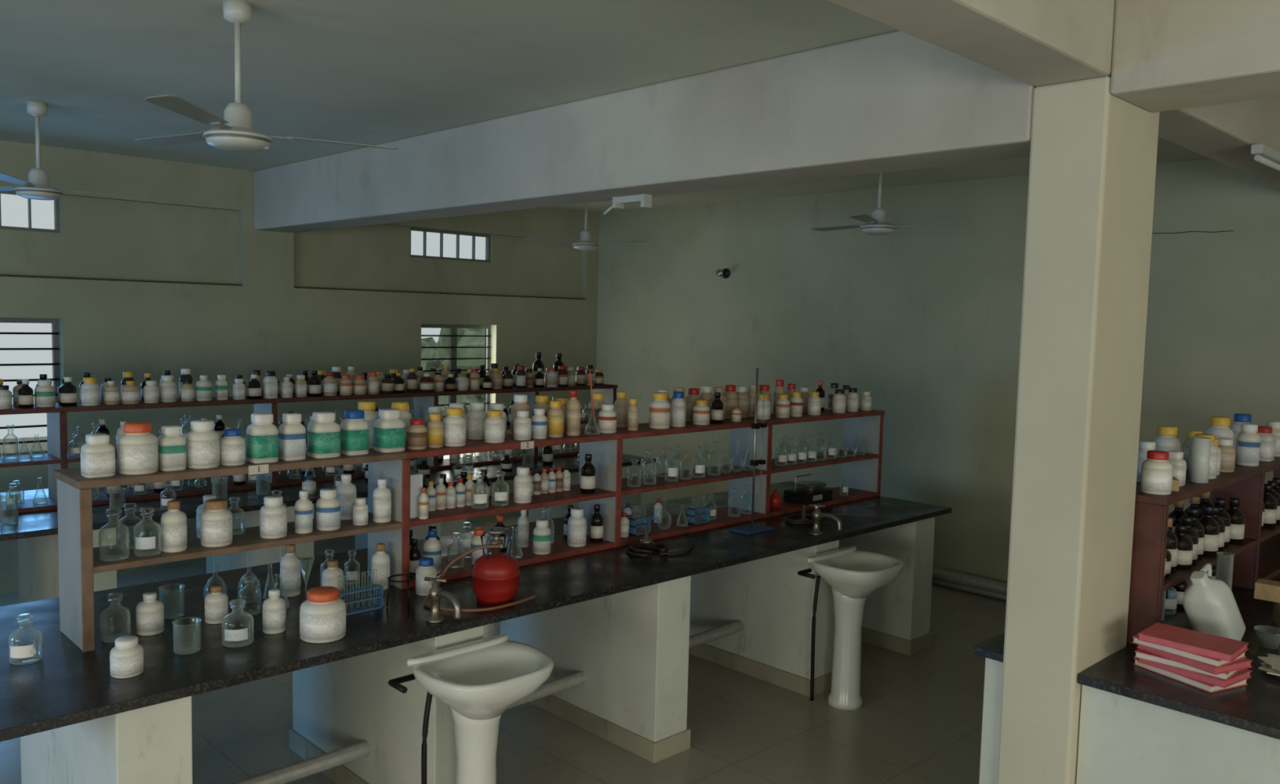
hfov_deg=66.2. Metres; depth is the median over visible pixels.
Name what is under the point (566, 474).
bottle
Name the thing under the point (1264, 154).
fluorescent tube light
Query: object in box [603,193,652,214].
holder
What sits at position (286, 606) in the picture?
flask
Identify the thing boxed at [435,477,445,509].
bottle
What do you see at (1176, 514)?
bottle
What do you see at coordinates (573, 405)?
bottle
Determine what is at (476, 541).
jar
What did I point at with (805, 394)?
jar
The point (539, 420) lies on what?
jar
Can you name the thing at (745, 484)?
bottle
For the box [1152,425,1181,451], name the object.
jar
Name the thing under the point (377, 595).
test tube rack
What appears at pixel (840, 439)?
flask
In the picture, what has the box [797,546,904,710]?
basin
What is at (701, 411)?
jar
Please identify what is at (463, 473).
bottle
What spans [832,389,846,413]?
jar
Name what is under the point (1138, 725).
lab bench
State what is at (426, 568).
jar
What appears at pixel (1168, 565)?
bottle
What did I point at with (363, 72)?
ceiling
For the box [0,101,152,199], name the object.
ceiling fan
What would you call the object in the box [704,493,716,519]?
bottle
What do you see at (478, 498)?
bottle
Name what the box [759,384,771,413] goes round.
jar
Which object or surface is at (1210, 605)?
plastic jug
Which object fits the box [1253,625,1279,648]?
dishes
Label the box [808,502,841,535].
water tap
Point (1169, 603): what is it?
bottle
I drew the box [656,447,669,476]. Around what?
bottle
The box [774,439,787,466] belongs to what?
bottle
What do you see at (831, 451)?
bottle
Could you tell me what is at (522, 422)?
jar
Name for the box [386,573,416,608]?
tripod
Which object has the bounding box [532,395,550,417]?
jar
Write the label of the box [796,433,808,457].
bottle
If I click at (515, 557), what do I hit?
flask
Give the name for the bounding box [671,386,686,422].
jar
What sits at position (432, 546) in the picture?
bottle
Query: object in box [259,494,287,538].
jar
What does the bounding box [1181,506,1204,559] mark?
bottle
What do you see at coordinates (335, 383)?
bottles
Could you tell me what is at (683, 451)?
bottle
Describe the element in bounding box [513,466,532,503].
jar
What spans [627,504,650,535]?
test tube rack
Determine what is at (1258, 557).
shelf
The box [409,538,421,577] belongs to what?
bottle
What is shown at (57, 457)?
shelf
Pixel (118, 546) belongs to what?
bottle
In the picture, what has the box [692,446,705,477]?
bottle
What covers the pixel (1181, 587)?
bottle
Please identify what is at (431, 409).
jar
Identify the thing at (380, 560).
bottle
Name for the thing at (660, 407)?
jar
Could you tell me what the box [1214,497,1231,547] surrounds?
bottle
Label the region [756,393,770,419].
jar
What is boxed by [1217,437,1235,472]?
jar
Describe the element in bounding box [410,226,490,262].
window
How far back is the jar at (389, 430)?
4.34 m
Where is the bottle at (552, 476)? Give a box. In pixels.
[547,467,555,492]
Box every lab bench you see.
[0,444,655,603]
[0,480,951,783]
[973,573,1279,783]
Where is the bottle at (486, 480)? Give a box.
[479,469,490,499]
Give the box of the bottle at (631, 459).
[626,458,641,486]
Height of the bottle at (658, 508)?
0.140 m
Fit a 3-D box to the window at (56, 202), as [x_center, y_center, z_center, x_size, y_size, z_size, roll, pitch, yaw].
[-4.810,-1.347,7.201,0.970,0.290,0.050,-3,6,-44]
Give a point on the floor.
(918, 720)
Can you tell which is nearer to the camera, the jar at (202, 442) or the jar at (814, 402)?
the jar at (202, 442)
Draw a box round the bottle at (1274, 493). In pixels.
[1266,480,1279,524]
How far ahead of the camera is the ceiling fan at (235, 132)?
3.78 m
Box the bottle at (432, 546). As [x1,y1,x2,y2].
[422,529,441,574]
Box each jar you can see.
[80,433,115,478]
[109,635,143,678]
[116,421,158,475]
[157,425,186,471]
[185,419,219,468]
[200,498,232,546]
[219,428,245,466]
[246,412,278,463]
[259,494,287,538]
[278,412,306,461]
[299,586,346,643]
[306,411,340,458]
[315,488,340,530]
[340,409,368,455]
[352,497,368,525]
[358,400,378,448]
[373,408,405,453]
[391,401,412,445]
[406,417,426,449]
[415,556,436,595]
[425,406,444,427]
[426,413,443,448]
[442,407,466,446]
[445,403,466,436]
[466,401,487,439]
[471,527,487,564]
[484,409,505,443]
[486,403,506,437]
[510,394,530,435]
[513,409,531,440]
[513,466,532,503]
[531,408,546,439]
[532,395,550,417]
[533,518,551,554]
[546,400,564,437]
[555,397,568,432]
[567,507,586,546]
[587,392,605,429]
[597,403,617,433]
[613,391,628,427]
[626,398,638,431]
[648,391,670,428]
[657,389,671,406]
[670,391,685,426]
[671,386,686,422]
[686,387,701,422]
[693,399,710,425]
[699,385,715,420]
[713,386,726,419]
[724,384,737,418]
[731,406,741,422]
[736,385,749,417]
[746,383,760,417]
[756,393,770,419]
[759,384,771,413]
[772,379,785,414]
[775,393,790,417]
[785,383,795,399]
[789,391,803,417]
[800,386,809,412]
[807,391,821,415]
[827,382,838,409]
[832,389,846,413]
[842,385,850,403]
[845,387,858,412]
[859,391,871,410]
[1136,440,1155,481]
[1139,449,1173,494]
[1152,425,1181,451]
[1167,450,1186,486]
[1182,430,1202,469]
[1187,433,1217,479]
[1189,436,1211,483]
[1204,416,1233,446]
[1213,438,1221,475]
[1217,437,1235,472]
[1230,413,1251,449]
[1235,422,1260,466]
[1256,425,1275,461]
[1266,420,1279,457]
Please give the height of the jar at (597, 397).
0.200 m
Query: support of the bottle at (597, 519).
in the shelf at (78, 561)
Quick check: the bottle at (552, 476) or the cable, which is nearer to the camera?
the bottle at (552, 476)
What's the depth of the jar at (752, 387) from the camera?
6.33 m
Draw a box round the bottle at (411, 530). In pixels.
[409,528,413,548]
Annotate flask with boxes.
[203,555,226,599]
[237,566,260,603]
[262,563,275,599]
[273,573,289,608]
[506,526,523,558]
[584,409,599,435]
[657,493,671,528]
[675,504,688,526]
[720,443,733,473]
[729,439,743,471]
[742,442,752,470]
[835,439,847,457]
[844,440,856,456]
[853,437,865,454]
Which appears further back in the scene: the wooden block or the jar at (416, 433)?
the jar at (416, 433)
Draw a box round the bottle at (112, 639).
[100,591,130,642]
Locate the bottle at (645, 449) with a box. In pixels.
[640,448,653,479]
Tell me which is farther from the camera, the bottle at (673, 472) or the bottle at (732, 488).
the bottle at (732, 488)
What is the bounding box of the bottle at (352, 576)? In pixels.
[344,550,359,585]
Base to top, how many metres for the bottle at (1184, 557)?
0.180 m
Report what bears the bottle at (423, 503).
in the shelf at (78, 561)
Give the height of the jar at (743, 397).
0.200 m
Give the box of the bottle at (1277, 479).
[1272,477,1279,494]
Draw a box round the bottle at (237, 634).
[222,598,253,647]
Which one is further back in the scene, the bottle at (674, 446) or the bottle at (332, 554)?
the bottle at (674, 446)
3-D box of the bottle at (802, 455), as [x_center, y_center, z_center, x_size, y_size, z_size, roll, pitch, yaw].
[1.069,0.385,6.520,0.080,0.170,0.081,-3,6,-44]
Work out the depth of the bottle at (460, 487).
4.74 m
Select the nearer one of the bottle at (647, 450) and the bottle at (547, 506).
the bottle at (547, 506)
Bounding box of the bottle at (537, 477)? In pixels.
[533,469,541,494]
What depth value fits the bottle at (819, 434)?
6.66 m
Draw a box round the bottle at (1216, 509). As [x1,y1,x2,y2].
[1212,505,1225,551]
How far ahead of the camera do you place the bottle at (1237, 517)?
4.59 m
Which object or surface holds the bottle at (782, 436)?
in the shelf at (78, 561)
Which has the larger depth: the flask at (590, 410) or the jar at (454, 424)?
the flask at (590, 410)
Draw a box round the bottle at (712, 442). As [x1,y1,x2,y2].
[707,441,721,475]
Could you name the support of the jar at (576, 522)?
on the shelf at (78, 561)
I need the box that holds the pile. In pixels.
[1257,653,1279,675]
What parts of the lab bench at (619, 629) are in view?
bunsen burner, bunsen burner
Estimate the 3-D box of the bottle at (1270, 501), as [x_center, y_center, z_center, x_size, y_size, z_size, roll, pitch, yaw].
[3.197,0.580,5.016,0.096,0.220,0.096,-3,6,-44]
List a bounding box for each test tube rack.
[337,568,382,614]
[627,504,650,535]
[686,494,710,524]
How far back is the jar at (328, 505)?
4.17 m
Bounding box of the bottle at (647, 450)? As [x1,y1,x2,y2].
[642,449,656,484]
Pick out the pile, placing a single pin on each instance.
(1271, 664)
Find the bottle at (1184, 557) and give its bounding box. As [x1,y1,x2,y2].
[1174,524,1193,569]
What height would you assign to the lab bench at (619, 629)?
1.058 m
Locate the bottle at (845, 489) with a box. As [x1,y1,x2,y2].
[839,473,848,495]
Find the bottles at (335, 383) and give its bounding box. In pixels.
[0,351,604,408]
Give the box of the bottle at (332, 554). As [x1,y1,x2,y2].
[320,548,338,586]
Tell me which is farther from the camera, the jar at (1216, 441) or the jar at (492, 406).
the jar at (492, 406)
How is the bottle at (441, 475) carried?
in the shelf at (78, 561)
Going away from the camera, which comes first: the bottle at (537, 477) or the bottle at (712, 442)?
the bottle at (537, 477)
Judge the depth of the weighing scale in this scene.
6.60 m
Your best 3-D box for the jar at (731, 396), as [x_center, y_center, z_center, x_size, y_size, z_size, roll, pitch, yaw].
[0.570,0.061,6.214,0.099,0.210,0.099,-3,6,-44]
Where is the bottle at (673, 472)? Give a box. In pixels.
[664,447,679,481]
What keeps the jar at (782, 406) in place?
on the shelf at (78, 561)
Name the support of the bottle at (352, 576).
on the lab bench at (619, 629)
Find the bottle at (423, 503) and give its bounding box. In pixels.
[417,487,428,519]
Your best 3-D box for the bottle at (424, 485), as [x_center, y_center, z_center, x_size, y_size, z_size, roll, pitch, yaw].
[-1.049,0.479,4.714,0.071,0.150,0.071,-3,6,-44]
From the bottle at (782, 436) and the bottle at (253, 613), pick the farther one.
the bottle at (782, 436)
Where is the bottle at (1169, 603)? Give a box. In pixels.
[1164,586,1177,614]
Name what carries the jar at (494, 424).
on the shelf at (78, 561)
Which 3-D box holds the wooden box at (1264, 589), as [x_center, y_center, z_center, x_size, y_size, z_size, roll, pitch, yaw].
[2.785,0.909,4.129,0.352,0.171,0.180,4,5,28]
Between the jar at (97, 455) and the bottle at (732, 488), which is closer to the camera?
the jar at (97, 455)
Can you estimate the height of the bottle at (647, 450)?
0.190 m
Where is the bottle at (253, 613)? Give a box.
[237,575,261,616]
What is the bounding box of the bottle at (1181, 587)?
[1166,580,1188,608]
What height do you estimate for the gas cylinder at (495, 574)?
0.318 m
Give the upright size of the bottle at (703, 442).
0.170 m
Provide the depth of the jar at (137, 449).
3.60 m
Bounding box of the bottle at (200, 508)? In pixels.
[195,493,216,537]
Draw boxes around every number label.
[248,463,268,475]
[520,440,533,448]
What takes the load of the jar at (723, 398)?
on the shelf at (78, 561)
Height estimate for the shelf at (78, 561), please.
0.616 m
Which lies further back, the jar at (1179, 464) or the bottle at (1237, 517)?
the bottle at (1237, 517)
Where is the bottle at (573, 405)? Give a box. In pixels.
[565,390,580,435]
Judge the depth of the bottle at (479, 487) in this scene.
4.82 m
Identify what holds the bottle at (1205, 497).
in the shelf at (1258, 557)
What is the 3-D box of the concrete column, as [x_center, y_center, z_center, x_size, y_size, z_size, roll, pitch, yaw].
[1.656,0.411,3.742,0.503,3.036,0.270,-3,6,-44]
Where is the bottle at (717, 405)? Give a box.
[711,391,723,423]
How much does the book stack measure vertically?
0.146 m
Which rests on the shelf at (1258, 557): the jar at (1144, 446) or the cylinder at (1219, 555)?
the jar at (1144, 446)
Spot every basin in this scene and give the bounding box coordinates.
[387,634,553,783]
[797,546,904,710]
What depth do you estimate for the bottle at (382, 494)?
4.35 m
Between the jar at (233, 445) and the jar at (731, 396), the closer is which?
the jar at (233, 445)
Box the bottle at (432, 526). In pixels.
[423,524,440,542]
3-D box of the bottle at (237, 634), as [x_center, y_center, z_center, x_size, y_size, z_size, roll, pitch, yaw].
[-1.485,0.849,3.628,0.110,0.160,0.111,-3,6,-44]
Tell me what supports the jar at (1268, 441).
on the shelf at (1258, 557)
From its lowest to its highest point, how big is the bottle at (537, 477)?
0.130 m
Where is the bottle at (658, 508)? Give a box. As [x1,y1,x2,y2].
[653,498,662,523]
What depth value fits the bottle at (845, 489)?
6.88 m
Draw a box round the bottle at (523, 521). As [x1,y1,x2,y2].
[517,509,528,547]
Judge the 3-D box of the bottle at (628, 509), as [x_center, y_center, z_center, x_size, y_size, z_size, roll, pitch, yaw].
[-0.071,0.713,5.657,0.051,0.140,0.051,-3,6,-44]
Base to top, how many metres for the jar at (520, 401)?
0.210 m
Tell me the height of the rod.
0.241 m
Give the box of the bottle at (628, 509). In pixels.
[623,502,631,518]
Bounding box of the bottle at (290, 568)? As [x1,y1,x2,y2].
[280,543,301,596]
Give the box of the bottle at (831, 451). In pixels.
[824,431,836,458]
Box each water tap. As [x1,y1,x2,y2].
[424,574,461,623]
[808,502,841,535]
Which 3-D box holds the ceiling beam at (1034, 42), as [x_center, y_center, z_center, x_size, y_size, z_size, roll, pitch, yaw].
[-0.123,-1.168,1.860,12.485,0.308,0.270,-3,6,-44]
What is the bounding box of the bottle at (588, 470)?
[580,453,595,493]
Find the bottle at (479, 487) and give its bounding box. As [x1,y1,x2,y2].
[475,478,484,504]
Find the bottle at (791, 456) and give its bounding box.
[784,437,796,464]
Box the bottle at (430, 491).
[425,480,435,511]
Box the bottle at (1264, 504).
[1261,501,1265,530]
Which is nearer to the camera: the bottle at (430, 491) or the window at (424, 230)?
the bottle at (430, 491)
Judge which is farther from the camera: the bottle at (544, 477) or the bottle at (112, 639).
the bottle at (544, 477)
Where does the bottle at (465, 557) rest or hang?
in the shelf at (78, 561)
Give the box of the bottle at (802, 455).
[794,436,807,463]
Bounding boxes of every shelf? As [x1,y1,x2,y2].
[0,383,617,515]
[53,408,884,652]
[1126,456,1279,645]
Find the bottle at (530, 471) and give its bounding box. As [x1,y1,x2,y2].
[528,470,533,495]
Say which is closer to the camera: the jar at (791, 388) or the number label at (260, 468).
the number label at (260, 468)
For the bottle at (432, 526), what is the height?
0.180 m
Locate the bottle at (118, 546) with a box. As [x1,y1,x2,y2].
[117,502,143,549]
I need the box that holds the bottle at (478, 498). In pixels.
[471,471,488,508]
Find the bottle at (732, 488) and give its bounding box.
[728,488,741,516]
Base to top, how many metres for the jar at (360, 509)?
0.115 m
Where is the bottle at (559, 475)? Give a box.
[555,466,563,491]
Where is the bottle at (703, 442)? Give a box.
[698,442,711,471]
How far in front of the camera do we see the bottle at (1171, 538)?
4.01 m
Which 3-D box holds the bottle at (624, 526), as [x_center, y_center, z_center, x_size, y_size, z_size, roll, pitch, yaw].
[-0.089,0.734,5.432,0.061,0.130,0.061,-3,6,-44]
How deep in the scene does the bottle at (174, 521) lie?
3.73 m
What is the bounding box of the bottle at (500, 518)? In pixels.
[491,515,507,551]
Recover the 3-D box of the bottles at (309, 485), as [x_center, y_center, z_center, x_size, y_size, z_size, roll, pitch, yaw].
[-2.753,0.422,6.543,6.982,0.513,0.694,-3,6,-44]
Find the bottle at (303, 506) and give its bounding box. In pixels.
[294,489,312,533]
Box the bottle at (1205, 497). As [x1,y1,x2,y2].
[1198,491,1212,509]
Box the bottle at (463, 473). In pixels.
[456,471,467,484]
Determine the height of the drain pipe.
0.170 m
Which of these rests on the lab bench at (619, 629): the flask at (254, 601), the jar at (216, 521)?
the flask at (254, 601)
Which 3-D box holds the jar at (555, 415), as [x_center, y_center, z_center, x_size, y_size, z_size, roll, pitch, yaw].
[-0.434,0.138,5.039,0.086,0.185,0.086,-3,6,-44]
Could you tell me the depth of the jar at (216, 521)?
3.83 m
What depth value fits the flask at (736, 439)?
6.06 m
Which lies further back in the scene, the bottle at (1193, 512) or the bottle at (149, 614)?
the bottle at (1193, 512)
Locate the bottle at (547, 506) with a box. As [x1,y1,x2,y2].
[541,506,554,543]
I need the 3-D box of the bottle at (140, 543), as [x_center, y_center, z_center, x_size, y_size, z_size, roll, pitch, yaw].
[-1.855,0.523,3.699,0.095,0.175,0.096,-3,6,-44]
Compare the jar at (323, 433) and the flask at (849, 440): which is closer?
the jar at (323, 433)
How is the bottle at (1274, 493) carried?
in the shelf at (1258, 557)
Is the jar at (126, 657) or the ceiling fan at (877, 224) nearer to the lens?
the jar at (126, 657)
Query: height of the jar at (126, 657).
0.120 m
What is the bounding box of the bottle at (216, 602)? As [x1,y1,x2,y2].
[204,584,228,623]
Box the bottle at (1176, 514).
[1168,499,1187,532]
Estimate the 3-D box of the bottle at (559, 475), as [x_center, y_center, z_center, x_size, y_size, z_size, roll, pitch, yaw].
[-0.432,0.464,5.241,0.047,0.130,0.047,-3,6,-44]
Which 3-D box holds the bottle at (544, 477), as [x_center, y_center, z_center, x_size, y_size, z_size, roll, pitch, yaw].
[-0.504,0.468,5.171,0.047,0.130,0.047,-3,6,-44]
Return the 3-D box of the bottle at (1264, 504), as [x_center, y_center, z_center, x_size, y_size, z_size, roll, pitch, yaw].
[3.087,0.583,4.942,0.096,0.220,0.096,-3,6,-44]
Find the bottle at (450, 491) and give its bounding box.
[445,481,455,508]
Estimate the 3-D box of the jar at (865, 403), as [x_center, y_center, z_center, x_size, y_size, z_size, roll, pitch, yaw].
[1.615,0.064,7.019,0.083,0.135,0.083,-3,6,-44]
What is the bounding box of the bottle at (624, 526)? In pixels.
[620,512,629,537]
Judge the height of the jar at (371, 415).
0.210 m
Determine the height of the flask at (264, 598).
0.150 m
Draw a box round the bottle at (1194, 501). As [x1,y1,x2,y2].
[1184,495,1203,519]
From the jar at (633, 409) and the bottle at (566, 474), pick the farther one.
the jar at (633, 409)
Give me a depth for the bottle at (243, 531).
4.08 m
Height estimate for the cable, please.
0.017 m
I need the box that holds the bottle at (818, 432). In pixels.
[813,431,825,455]
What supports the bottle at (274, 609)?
on the lab bench at (619, 629)
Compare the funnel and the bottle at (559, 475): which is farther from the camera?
the bottle at (559, 475)
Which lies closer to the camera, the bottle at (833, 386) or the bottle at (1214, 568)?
the bottle at (1214, 568)
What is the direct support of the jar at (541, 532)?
on the shelf at (78, 561)
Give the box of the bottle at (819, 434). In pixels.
[813,434,826,460]
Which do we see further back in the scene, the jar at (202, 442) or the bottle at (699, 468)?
the bottle at (699, 468)
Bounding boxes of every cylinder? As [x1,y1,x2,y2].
[422,525,536,611]
[1215,551,1235,590]
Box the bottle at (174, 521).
[160,500,186,552]
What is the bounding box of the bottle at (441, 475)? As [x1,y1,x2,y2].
[435,473,448,488]
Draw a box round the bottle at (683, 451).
[679,451,692,479]
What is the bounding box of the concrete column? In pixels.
[996,75,1159,783]
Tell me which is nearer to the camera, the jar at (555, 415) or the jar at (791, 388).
the jar at (555, 415)
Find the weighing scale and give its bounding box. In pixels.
[783,473,832,504]
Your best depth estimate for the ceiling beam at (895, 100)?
4.75 m
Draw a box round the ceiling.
[0,0,1209,213]
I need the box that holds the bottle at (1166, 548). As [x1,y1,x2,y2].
[1164,548,1166,581]
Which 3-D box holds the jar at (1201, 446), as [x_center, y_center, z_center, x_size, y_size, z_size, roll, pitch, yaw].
[2.382,0.288,4.175,0.070,0.190,0.070,-3,6,-44]
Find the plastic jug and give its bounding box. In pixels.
[1182,563,1245,640]
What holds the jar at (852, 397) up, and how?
on the shelf at (78, 561)
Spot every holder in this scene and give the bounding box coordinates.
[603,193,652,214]
[716,267,730,278]
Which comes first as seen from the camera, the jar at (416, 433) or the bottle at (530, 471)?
the jar at (416, 433)
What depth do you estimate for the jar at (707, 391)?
6.02 m
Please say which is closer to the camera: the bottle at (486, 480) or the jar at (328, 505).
the jar at (328, 505)
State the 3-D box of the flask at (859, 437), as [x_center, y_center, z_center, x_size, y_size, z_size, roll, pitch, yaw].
[1.571,0.385,7.008,0.080,0.120,0.080,-3,6,-44]
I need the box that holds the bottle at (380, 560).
[371,542,390,589]
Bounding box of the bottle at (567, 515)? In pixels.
[563,504,573,538]
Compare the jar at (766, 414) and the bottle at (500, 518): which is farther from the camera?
the jar at (766, 414)
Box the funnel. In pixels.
[297,555,314,599]
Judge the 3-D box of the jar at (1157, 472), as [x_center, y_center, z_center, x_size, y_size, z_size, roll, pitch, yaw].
[2.037,0.316,3.871,0.111,0.165,0.111,-3,6,-44]
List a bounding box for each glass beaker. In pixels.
[158,583,185,619]
[172,617,201,654]
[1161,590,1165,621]
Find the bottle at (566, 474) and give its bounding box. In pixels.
[562,465,570,490]
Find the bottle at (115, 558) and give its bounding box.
[98,507,129,561]
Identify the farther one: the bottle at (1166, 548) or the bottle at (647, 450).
the bottle at (647, 450)
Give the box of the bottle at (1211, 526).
[1198,504,1219,556]
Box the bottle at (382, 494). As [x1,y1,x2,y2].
[373,478,391,522]
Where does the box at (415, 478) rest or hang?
on the shelf at (78, 561)
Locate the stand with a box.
[729,368,773,534]
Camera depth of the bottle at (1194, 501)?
4.64 m
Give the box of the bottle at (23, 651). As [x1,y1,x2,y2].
[8,613,43,665]
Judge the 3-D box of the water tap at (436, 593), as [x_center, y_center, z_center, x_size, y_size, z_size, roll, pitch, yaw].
[-0.786,0.839,3.895,0.081,0.175,0.212,-2,5,-34]
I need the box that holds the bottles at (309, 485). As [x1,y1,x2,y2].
[0,397,588,524]
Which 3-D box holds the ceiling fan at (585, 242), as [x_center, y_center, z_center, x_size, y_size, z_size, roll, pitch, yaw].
[-0.531,-1.588,8.967,1.047,0.556,1.090,-3,6,-44]
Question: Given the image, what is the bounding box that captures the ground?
[0,435,47,453]
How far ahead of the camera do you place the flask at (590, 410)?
5.18 m
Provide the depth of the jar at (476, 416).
4.84 m
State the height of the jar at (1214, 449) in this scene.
0.190 m
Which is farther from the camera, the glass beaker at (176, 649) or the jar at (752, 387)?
the jar at (752, 387)
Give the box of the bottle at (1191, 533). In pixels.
[1173,515,1198,564]
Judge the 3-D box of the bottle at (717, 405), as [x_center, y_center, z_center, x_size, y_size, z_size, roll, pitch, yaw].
[0.465,0.095,5.907,0.076,0.185,0.076,-3,6,-44]
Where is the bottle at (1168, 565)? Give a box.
[1164,549,1171,577]
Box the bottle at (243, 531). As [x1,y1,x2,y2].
[227,496,244,534]
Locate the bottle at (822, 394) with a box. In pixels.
[815,380,825,411]
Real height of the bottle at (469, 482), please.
0.149 m
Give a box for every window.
[0,190,59,232]
[0,317,60,456]
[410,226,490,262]
[421,324,490,417]
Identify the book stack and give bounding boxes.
[1132,622,1252,693]
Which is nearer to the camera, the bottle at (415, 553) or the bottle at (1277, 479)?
the bottle at (415, 553)
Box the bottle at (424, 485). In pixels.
[422,475,427,488]
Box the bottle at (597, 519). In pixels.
[590,504,603,542]
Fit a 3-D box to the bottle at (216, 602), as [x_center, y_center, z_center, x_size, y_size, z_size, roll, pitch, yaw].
[-1.673,0.836,3.879,0.086,0.140,0.086,-3,6,-44]
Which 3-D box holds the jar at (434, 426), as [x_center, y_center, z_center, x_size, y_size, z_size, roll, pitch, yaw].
[-0.949,0.178,4.544,0.076,0.155,0.076,-3,6,-44]
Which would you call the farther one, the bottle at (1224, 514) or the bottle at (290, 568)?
the bottle at (1224, 514)
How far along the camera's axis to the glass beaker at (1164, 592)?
4.17 m
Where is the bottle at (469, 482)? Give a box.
[464,474,475,506]
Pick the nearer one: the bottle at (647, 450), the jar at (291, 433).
the jar at (291, 433)
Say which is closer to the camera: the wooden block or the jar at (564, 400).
the wooden block
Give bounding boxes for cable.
[1152,230,1234,233]
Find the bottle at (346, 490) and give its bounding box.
[336,473,356,519]
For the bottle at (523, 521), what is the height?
0.200 m
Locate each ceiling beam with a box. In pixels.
[253,30,1036,232]
[826,0,1279,186]
[1110,0,1279,112]
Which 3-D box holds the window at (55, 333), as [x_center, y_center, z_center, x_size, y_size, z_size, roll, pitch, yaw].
[-4.836,-0.024,7.279,0.950,1.060,0.069,-3,6,-44]
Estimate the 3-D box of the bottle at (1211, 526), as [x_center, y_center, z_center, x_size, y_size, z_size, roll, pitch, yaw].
[2.514,0.613,4.356,0.096,0.220,0.096,-3,6,-44]
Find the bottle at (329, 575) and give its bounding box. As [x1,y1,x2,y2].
[321,559,343,598]
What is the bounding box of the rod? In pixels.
[589,369,594,415]
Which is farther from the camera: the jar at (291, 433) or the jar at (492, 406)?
the jar at (492, 406)
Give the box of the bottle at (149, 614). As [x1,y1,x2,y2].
[135,591,164,635]
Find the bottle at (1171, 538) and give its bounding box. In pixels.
[1166,516,1177,573]
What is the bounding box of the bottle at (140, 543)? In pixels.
[133,506,161,556]
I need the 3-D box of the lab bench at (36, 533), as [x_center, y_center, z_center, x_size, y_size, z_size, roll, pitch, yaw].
[-2.967,1.134,6.661,7.300,0.933,1.360,-3,6,-44]
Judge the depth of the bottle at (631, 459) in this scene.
5.45 m
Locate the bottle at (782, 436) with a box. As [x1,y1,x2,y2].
[777,435,791,460]
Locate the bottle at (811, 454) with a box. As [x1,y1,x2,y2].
[804,435,817,462]
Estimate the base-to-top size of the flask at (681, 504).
0.120 m
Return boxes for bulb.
[769,488,782,508]
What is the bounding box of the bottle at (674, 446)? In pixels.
[670,445,684,475]
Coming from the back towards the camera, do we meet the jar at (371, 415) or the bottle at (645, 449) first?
the bottle at (645, 449)
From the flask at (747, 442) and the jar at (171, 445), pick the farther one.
the flask at (747, 442)
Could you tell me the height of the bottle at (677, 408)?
0.200 m
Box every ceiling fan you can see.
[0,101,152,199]
[134,0,397,152]
[524,202,648,249]
[812,172,966,235]
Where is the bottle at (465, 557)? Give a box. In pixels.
[457,521,473,558]
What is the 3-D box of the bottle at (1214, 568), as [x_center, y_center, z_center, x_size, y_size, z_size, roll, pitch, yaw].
[2.726,0.864,4.712,0.086,0.170,0.086,-3,6,-44]
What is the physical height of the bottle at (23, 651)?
0.160 m
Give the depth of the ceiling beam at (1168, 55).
3.20 m
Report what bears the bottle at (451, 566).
in the shelf at (78, 561)
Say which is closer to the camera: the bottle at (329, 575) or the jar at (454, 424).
the bottle at (329, 575)
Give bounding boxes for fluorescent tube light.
[1250,143,1279,171]
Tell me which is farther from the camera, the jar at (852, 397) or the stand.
the jar at (852, 397)
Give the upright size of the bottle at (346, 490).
0.200 m
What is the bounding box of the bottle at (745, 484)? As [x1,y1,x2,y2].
[741,484,751,514]
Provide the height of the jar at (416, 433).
0.135 m
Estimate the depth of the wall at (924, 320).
8.31 m
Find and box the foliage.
[421,328,484,417]
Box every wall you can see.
[0,139,599,594]
[595,158,1279,582]
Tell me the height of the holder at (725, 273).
0.100 m
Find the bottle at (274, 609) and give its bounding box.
[262,588,286,634]
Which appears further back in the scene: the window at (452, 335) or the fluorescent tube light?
the window at (452, 335)
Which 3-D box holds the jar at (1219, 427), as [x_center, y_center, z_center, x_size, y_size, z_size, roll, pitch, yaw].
[2.799,0.236,4.748,0.121,0.230,0.121,-3,6,-44]
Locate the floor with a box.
[0,513,1006,783]
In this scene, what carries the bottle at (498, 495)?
in the shelf at (78, 561)
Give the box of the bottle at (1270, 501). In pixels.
[1262,483,1277,528]
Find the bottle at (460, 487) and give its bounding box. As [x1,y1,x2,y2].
[454,477,465,506]
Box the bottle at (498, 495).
[491,471,509,506]
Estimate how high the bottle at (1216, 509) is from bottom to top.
0.200 m
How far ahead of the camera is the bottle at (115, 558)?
3.62 m
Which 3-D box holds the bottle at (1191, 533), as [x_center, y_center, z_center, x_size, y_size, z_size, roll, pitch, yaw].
[2.333,0.631,4.199,0.096,0.200,0.096,-3,6,-44]
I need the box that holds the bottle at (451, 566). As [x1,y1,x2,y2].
[447,532,464,568]
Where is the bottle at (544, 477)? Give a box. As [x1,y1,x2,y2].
[540,468,548,493]
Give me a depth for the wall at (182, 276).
8.40 m
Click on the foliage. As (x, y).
(426, 353)
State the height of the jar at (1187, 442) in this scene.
0.180 m
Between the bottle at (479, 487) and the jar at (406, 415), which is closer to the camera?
the jar at (406, 415)
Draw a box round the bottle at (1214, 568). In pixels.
[1208,565,1218,578]
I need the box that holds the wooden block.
[1171,476,1179,491]
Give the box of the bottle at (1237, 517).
[1226,497,1244,544]
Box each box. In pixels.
[409,471,422,518]
[1253,577,1279,629]
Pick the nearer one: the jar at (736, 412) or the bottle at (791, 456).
the jar at (736, 412)
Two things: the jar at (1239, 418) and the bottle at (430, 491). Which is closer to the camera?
the bottle at (430, 491)

